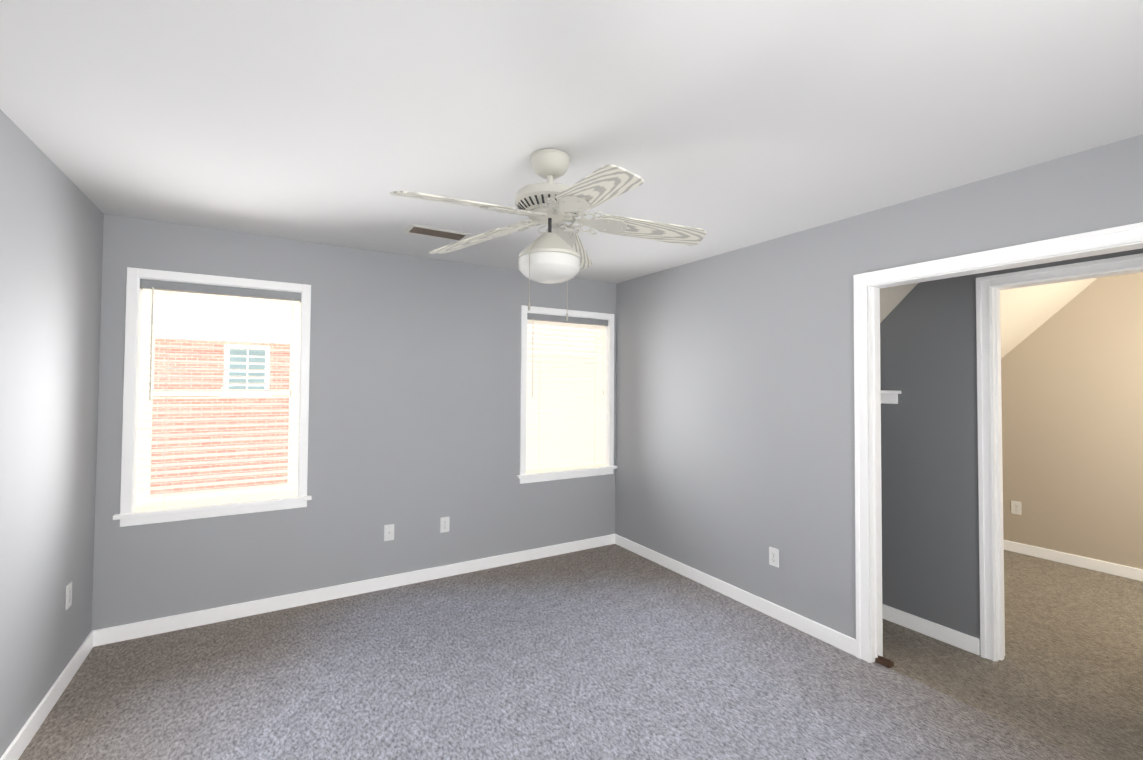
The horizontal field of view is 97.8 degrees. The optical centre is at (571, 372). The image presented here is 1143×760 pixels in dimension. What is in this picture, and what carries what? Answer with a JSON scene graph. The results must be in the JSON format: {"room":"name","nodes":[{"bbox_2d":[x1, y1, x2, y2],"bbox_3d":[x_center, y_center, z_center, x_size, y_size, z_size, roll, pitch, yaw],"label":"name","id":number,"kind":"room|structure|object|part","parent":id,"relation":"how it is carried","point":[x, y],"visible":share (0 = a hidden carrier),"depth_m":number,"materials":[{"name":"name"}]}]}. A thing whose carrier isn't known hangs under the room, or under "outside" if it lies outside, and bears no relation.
{"room":"empty bedroom","nodes":[
{"label":"empty bedroom","id":0,"kind":"room"},
{"bbox_2d":[0,109,103,757],"bbox_3d":[-1.467,0.273,0.669,0.150,2.440,4.930,1,-2,-31],"label":"wall","id":1,"kind":"structure","parent":0,"point":[51,232],"depth_m":2.14,"materials":[{"name":"grey paint"}]},
{"bbox_2d":[0,630,95,759],"bbox_3d":[-1.444,1.450,0.747,0.013,0.090,4.780,1,-2,-31],"label":"baseboard","id":2,"kind":"structure","parent":1,"relation":"attached to","point":[16,748],"depth_m":2.21,"materials":[{"name":"white wood"}]},
{"bbox_2d":[65,582,71,609],"bbox_3d":[-2.469,1.099,2.449,0.007,0.115,0.070,1,-2,-31],"label":"outlet","id":3,"kind":"object","parent":1,"relation":"attached to","point":[68,604],"visible":0.98,"depth_m":2.44,"materials":[{"name":"white plastic"}]},
{"bbox_2d":[92,214,615,629],"bbox_3d":[0.104,0.377,4.589,6.900,2.440,0.150,1,-2,-31],"label":"wall","id":4,"kind":"structure","parent":0,"point":[414,401],"depth_m":3.56,"materials":[{"name":"grey paint"}]},
{"bbox_2d":[113,267,311,526],"bbox_3d":[-2.208,0.149,3.168,0.999,1.495,0.192,1,-2,-31],"label":"window","id":5,"kind":"structure","parent":4,"relation":"in","point":[128,515],"depth_m":3.09,"materials":[{"name":"white"}]},
{"bbox_2d":[149,287,153,400],"bbox_3d":[-2.486,-0.167,2.947,0.008,0.675,0.008,1,-2,-31],"label":"blind cord","id":6,"kind":"object","parent":5,"relation":"hanging from","point":[152,287],"depth_m":2.95,"materials":[{"name":"white plastic"}]},
{"bbox_2d":[163,291,170,503],"bbox_3d":[-2.428,0.144,2.984,0.002,1.304,0.002,1,-2,-31],"label":"blind cord","id":7,"kind":"object","parent":5,"relation":"hanging from","point":[168,370],"depth_m":2.99,"materials":[{"name":"white fabric"}]},
{"bbox_3d":[-2.203,0.811,3.137,0.821,0.020,0.052,1,-2,-31],"label":"window blind bottom rail","id":8,"kind":"part","parent":5,"relation":"part of","materials":[{"name":"white plastic"}]},
{"bbox_3d":[-2.239,0.145,3.220,0.865,1.404,0.072,1,-2,-31],"label":"window sash","id":9,"kind":"part","parent":5,"relation":"part of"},
{"bbox_3d":[-2.193,-0.513,3.166,0.834,0.058,0.061,1,-2,-31],"label":"window blind head rail","id":10,"kind":"part","parent":5,"relation":"part of","materials":[{"name":"white plastic"}]},
{"bbox_3d":[-2.239,0.137,3.220,0.733,1.242,0.031,1,-2,-31],"label":"window glass","id":11,"kind":"part","parent":5,"relation":"part of","materials":[{"name":"clear glass"}]},
{"bbox_2d":[274,324,277,488],"bbox_3d":[-1.943,0.154,3.277,0.002,1.304,0.002,1,-2,-31],"label":"blind cord","id":12,"kind":"object","parent":5,"relation":"hanging from","point":[277,324],"depth_m":3.28,"materials":[{"name":"white fabric"}]},
{"bbox_2d":[290,303,292,396],"bbox_3d":[-1.866,-0.164,3.324,0.010,0.655,0.010,-1,-2,44],"label":"blind cord","id":13,"kind":"object","parent":5,"relation":"hanging from","point":[292,303],"depth_m":3.32,"materials":[{"name":"white fabric"}]},
{"bbox_2d":[136,292,299,506],"bbox_3d":[-2.199,0.162,3.152,0.821,1.265,0.050,1,-2,-31],"label":"window blind slats","id":14,"kind":"object","parent":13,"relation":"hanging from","point":[210,462],"visible":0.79,"depth_m":3.12,"materials":[{"name":"white plastic"}]},
{"bbox_2d":[96,534,615,645],"bbox_3d":[-1.122,1.523,3.726,3.590,0.090,0.017,1,-2,-31],"label":"baseboard","id":15,"kind":"structure","parent":4,"relation":"attached to","point":[119,633],"depth_m":3.38,"materials":[{"name":"white wood"}]},
{"bbox_2d":[384,524,393,540],"bbox_3d":[-1.321,1.164,3.614,0.070,0.115,0.014,1,-2,-31],"label":"outlet","id":16,"kind":"object","parent":4,"relation":"attached to","point":[388,532],"visible":1,"depth_m":3.61,"materials":[{"name":"white plastic"}]},
{"bbox_2d":[440,517,449,532],"bbox_3d":[-0.972,1.172,3.829,0.070,0.115,0.007,1,-2,-31],"label":"outlet","id":17,"kind":"object","parent":4,"relation":"attached to","point":[444,523],"visible":1,"depth_m":3.83,"materials":[{"name":"white plastic"}]},
{"bbox_2d":[517,305,617,483],"bbox_3d":[-0.047,0.194,4.476,1.011,1.495,0.192,1,-2,-31],"label":"window","id":18,"kind":"structure","parent":4,"relation":"in","point":[523,477],"depth_m":4.43,"materials":[{"name":"white"}]},
{"bbox_2d":[532,318,533,396],"bbox_3d":[-0.330,-0.121,4.253,0.008,0.675,0.008,1,-2,-31],"label":"blind cord","id":19,"kind":"object","parent":18,"relation":"hanging from","point":[533,318],"depth_m":4.25,"materials":[{"name":"white fabric"}]},
{"bbox_2d":[538,320,539,406],"bbox_3d":[-0.276,0.189,4.299,0.002,1.304,0.002,1,-2,-31],"label":"blind cord","id":20,"kind":"object","parent":18,"relation":"hanging from","point":[539,383],"depth_m":4.30,"materials":[{"name":"white fabric"}]},
{"bbox_2d":[526,320,606,470],"bbox_3d":[-0.038,0.207,4.460,0.833,1.297,0.029,1,-2,-31],"label":"window blind slats","id":21,"kind":"object","parent":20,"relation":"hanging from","point":[565,423],"visible":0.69,"depth_m":4.45,"materials":[{"name":"white plastic"}]},
{"bbox_3d":[-0.043,0.856,4.445,0.833,0.020,0.052,1,-2,-31],"label":"window blind bottom rail","id":22,"kind":"part","parent":18,"relation":"part of","materials":[{"name":"white plastic"}]},
{"bbox_3d":[-0.033,-0.468,4.474,0.846,0.058,0.061,1,-2,-31],"label":"window blind head rail","id":23,"kind":"part","parent":18,"relation":"part of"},
{"bbox_3d":[-0.079,0.191,4.527,0.877,1.404,0.072,1,-2,-31],"label":"window sash","id":24,"kind":"part","parent":18,"relation":"part of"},
{"bbox_2d":[603,364,603,394],"bbox_3d":[0.299,-0.118,4.635,0.010,0.655,0.010,-1,-2,44],"label":"blind cord","id":25,"kind":"object","parent":18,"relation":"hanging from","point":[603,364],"depth_m":4.63,"materials":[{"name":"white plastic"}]},
{"bbox_2d":[18,544,1086,759],"bbox_3d":[0.047,1.556,1.648,3.800,0.060,5.080,1,-2,-31],"label":"floor carpet","id":26,"kind":"object","parent":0,"point":[612,652],"visible":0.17,"depth_m":2.44,"materials":[{"name":"grey carpet"}]},
{"bbox_2d":[0,0,1142,283],"bbox_3d":[0.098,-0.962,1.729,3.880,0.100,5.080,1,-2,-31],"label":"ceiling","id":27,"kind":"structure","parent":0,"point":[730,124],"depth_m":1.71,"materials":[{"name":"paint"}]},
{"bbox_2d":[403,223,470,240],"bbox_3d":[-0.848,-0.879,3.154,0.380,0.011,0.190,1,-2,-31],"label":"ceiling vent","id":28,"kind":"object","parent":27,"relation":"in","point":[428,231],"visible":0.94,"depth_m":3.14,"materials":[{"name":"white metal"}]},
{"bbox_2d":[390,149,705,320],"bbox_3d":[-0.097,-0.568,2.050,1.267,0.676,1.259,1,-2,-31],"label":"ceiling fan","id":29,"kind":"object","parent":27,"relation":"hanging from","point":[550,256],"visible":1,"depth_m":2.02,"materials":[{"name":"grey wood"}]},
{"bbox_3d":[-0.419,-0.617,1.798,0.450,0.006,0.138,-7,17,-41],"label":"blade","id":30,"kind":"part","parent":29,"relation":"part of","materials":[{"name":"white wood"}]},
{"label":"blade","id":31,"kind":"part","parent":29,"relation":"part of","materials":[{"name":"white wood"}]},
{"bbox_3d":[-0.092,-0.424,2.083,0.259,0.100,0.259,1,-2,-31],"label":"lamp shade","id":32,"kind":"part","parent":29,"relation":"part of","materials":[{"name":"white glass"}]},
{"bbox_3d":[0.004,-0.597,2.514,0.138,0.006,0.450,-13,-11,11],"label":"blade","id":33,"kind":"part","parent":29,"relation":"part of","materials":[{"name":"white wood"}]},
{"label":"blade","id":34,"kind":"part","parent":29,"relation":"part of","materials":[{"name":"white wood"}]},
{"bbox_3d":[0.344,-0.604,2.128,0.450,0.006,0.138,7,-15,-5],"label":"blade","id":35,"kind":"part","parent":29,"relation":"part of","materials":[{"name":"white wood"}]},
{"bbox_2d":[615,134,1142,638],"bbox_3d":[1.702,0.342,2.675,0.110,2.440,4.780,1,-2,-31],"label":"wall","id":36,"kind":"structure","parent":0,"point":[735,414],"depth_m":3.18,"materials":[{"name":"grey paint"}]},
{"bbox_2d":[616,534,855,655],"bbox_3d":[0.997,1.536,3.681,0.013,0.090,2.209,1,-2,-31],"label":"baseboard","id":37,"kind":"structure","parent":36,"relation":"attached to","point":[846,643],"depth_m":3.33,"materials":[{"name":"white wood"}]},
{"bbox_2d":[769,547,778,567],"bbox_3d":[1.299,1.187,3.198,0.007,0.115,0.070,1,-2,-31],"label":"outlet","id":38,"kind":"object","parent":36,"relation":"attached to","point":[773,556],"visible":1,"depth_m":3.19,"materials":[{"name":"white plastic"}]},
{"bbox_2d":[853,222,1142,662],"bbox_3d":[2.092,0.493,1.900,0.020,2.105,2.006,1,-2,-31],"label":"trim","id":39,"kind":"structure","parent":36,"relation":"attached to","point":[1115,236],"depth_m":2.69,"materials":[{"name":"white wood"}]},
{"bbox_2d":[868,241,1142,662],"bbox_3d":[2.147,0.522,1.933,0.112,2.050,1.896,1,-2,-31],"label":"door frame","id":40,"kind":"structure","parent":36,"relation":"attached to","point":[876,627],"depth_m":2.71,"materials":[{"name":"white wood"}]},
{"bbox_2d":[880,278,1096,358],"bbox_3d":[2.777,-0.166,3.939,3.020,1.630,1.490,1,-2,-31],"label":"ceiling","id":41,"kind":"structure","parent":0,"point":[1025,312],"depth_m":3.98,"materials":[{"name":"paint"}]},
{"bbox_2d":[880,248,1142,654],"bbox_3d":[2.215,0.352,2.986,0.110,2.440,4.780,1,-2,-31],"label":"wall","id":42,"kind":"structure","parent":0,"point":[929,472],"depth_m":2.97,"materials":[{"name":"grey paint"}]},
{"bbox_2d":[882,604,979,654],"bbox_3d":[2.360,1.508,2.127,0.490,0.090,2.440,1,-2,-31],"label":"baseboard","id":43,"kind":"structure","parent":42,"relation":"attached to","point":[963,641],"depth_m":2.95,"materials":[{"name":"white wood"}]},
{"bbox_2d":[976,253,1142,661],"bbox_3d":[2.498,0.514,2.494,0.130,2.097,0.717,1,-2,-31],"label":"door frame","id":44,"kind":"structure","parent":42,"relation":"attached to","point":[985,284],"depth_m":2.73,"materials":[{"name":"white wood"}]},
{"bbox_2d":[882,550,1142,759],"bbox_3d":[2.998,1.619,3.435,3.100,0.060,5.080,1,-2,-31],"label":"floor","id":45,"kind":"structure","parent":0,"point":[1066,672],"depth_m":2.69,"materials":[{"name":"beige carpet"}]},
{"bbox_2d":[875,655,893,667],"bbox_3d":[1.676,1.545,2.666,0.050,0.034,0.071,1,-2,-31],"label":"floor guide","id":46,"kind":"object","parent":45,"relation":"on","point":[885,662],"visible":1,"depth_m":2.65,"materials":[{"name":"brown"}]},
{"bbox_2d":[1001,272,1142,568],"bbox_3d":[4.268,0.396,4.228,0.150,2.440,4.780,1,-2,-31],"label":"wall","id":47,"kind":"structure","parent":0,"point":[1072,411],"depth_m":4.14,"materials":[{"name":"beige paint"}]},
{"bbox_2d":[1011,501,1020,514],"bbox_3d":[4.003,1.220,4.484,0.007,0.115,0.070,1,-2,-31],"label":"outlet","id":48,"kind":"object","parent":47,"relation":"attached to","point":[1015,507],"visible":1,"depth_m":4.48,"materials":[{"name":"white plastic"}]},
{"bbox_2d":[1004,540,1142,580],"bbox_3d":[4.533,1.558,3.588,0.017,0.090,3.450,1,-2,-31],"label":"baseboard","id":49,"kind":"structure","parent":47,"relation":"attached to","point":[1092,564],"depth_m":4.13,"materials":[{"name":"white wood"}]},
{"bbox_3d":[1.707,0.355,3.245,0.490,2.440,0.110,1,-2,-31],"label":"wall","id":50,"kind":"structure","parent":0,"visible":0},
{"bbox_2d":[881,390,900,403],"bbox_3d":[1.800,0.155,3.100,0.487,0.084,0.239,1,-2,-31],"label":"closet shelf","id":51,"kind":"object","parent":50,"relation":"attached to","point":[889,396],"visible":0.27,"depth_m":3.15,"materials":[{"name":"white wood"}]},
{"label":"outside","id":52,"kind":"structure","parent":0,"visible":0},
{"bbox_2d":[150,294,594,494],"bbox_3d":[-8.607,0.744,16.455,32.800,10.157,6.218,1,-2,-31],"label":"exterior view","id":53,"kind":"structure","parent":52,"point":[224,309],"depth_m":13.07,"materials":[{"name":"brick"}]},
{"bbox_3d":[-8.684,-0.033,13.346,0.820,1.160,0.019,1,-2,-31],"label":"glass","id":54,"kind":"part","parent":53,"relation":"part of","materials":[{"name":"grey"}]},
{"bbox_3d":[-8.590,-1.785,16.515,32.800,5.097,6.218,1,-2,-31],"label":"white trim","id":55,"kind":"part","parent":53,"relation":"part of","materials":[{"name":"white"}]}
]}

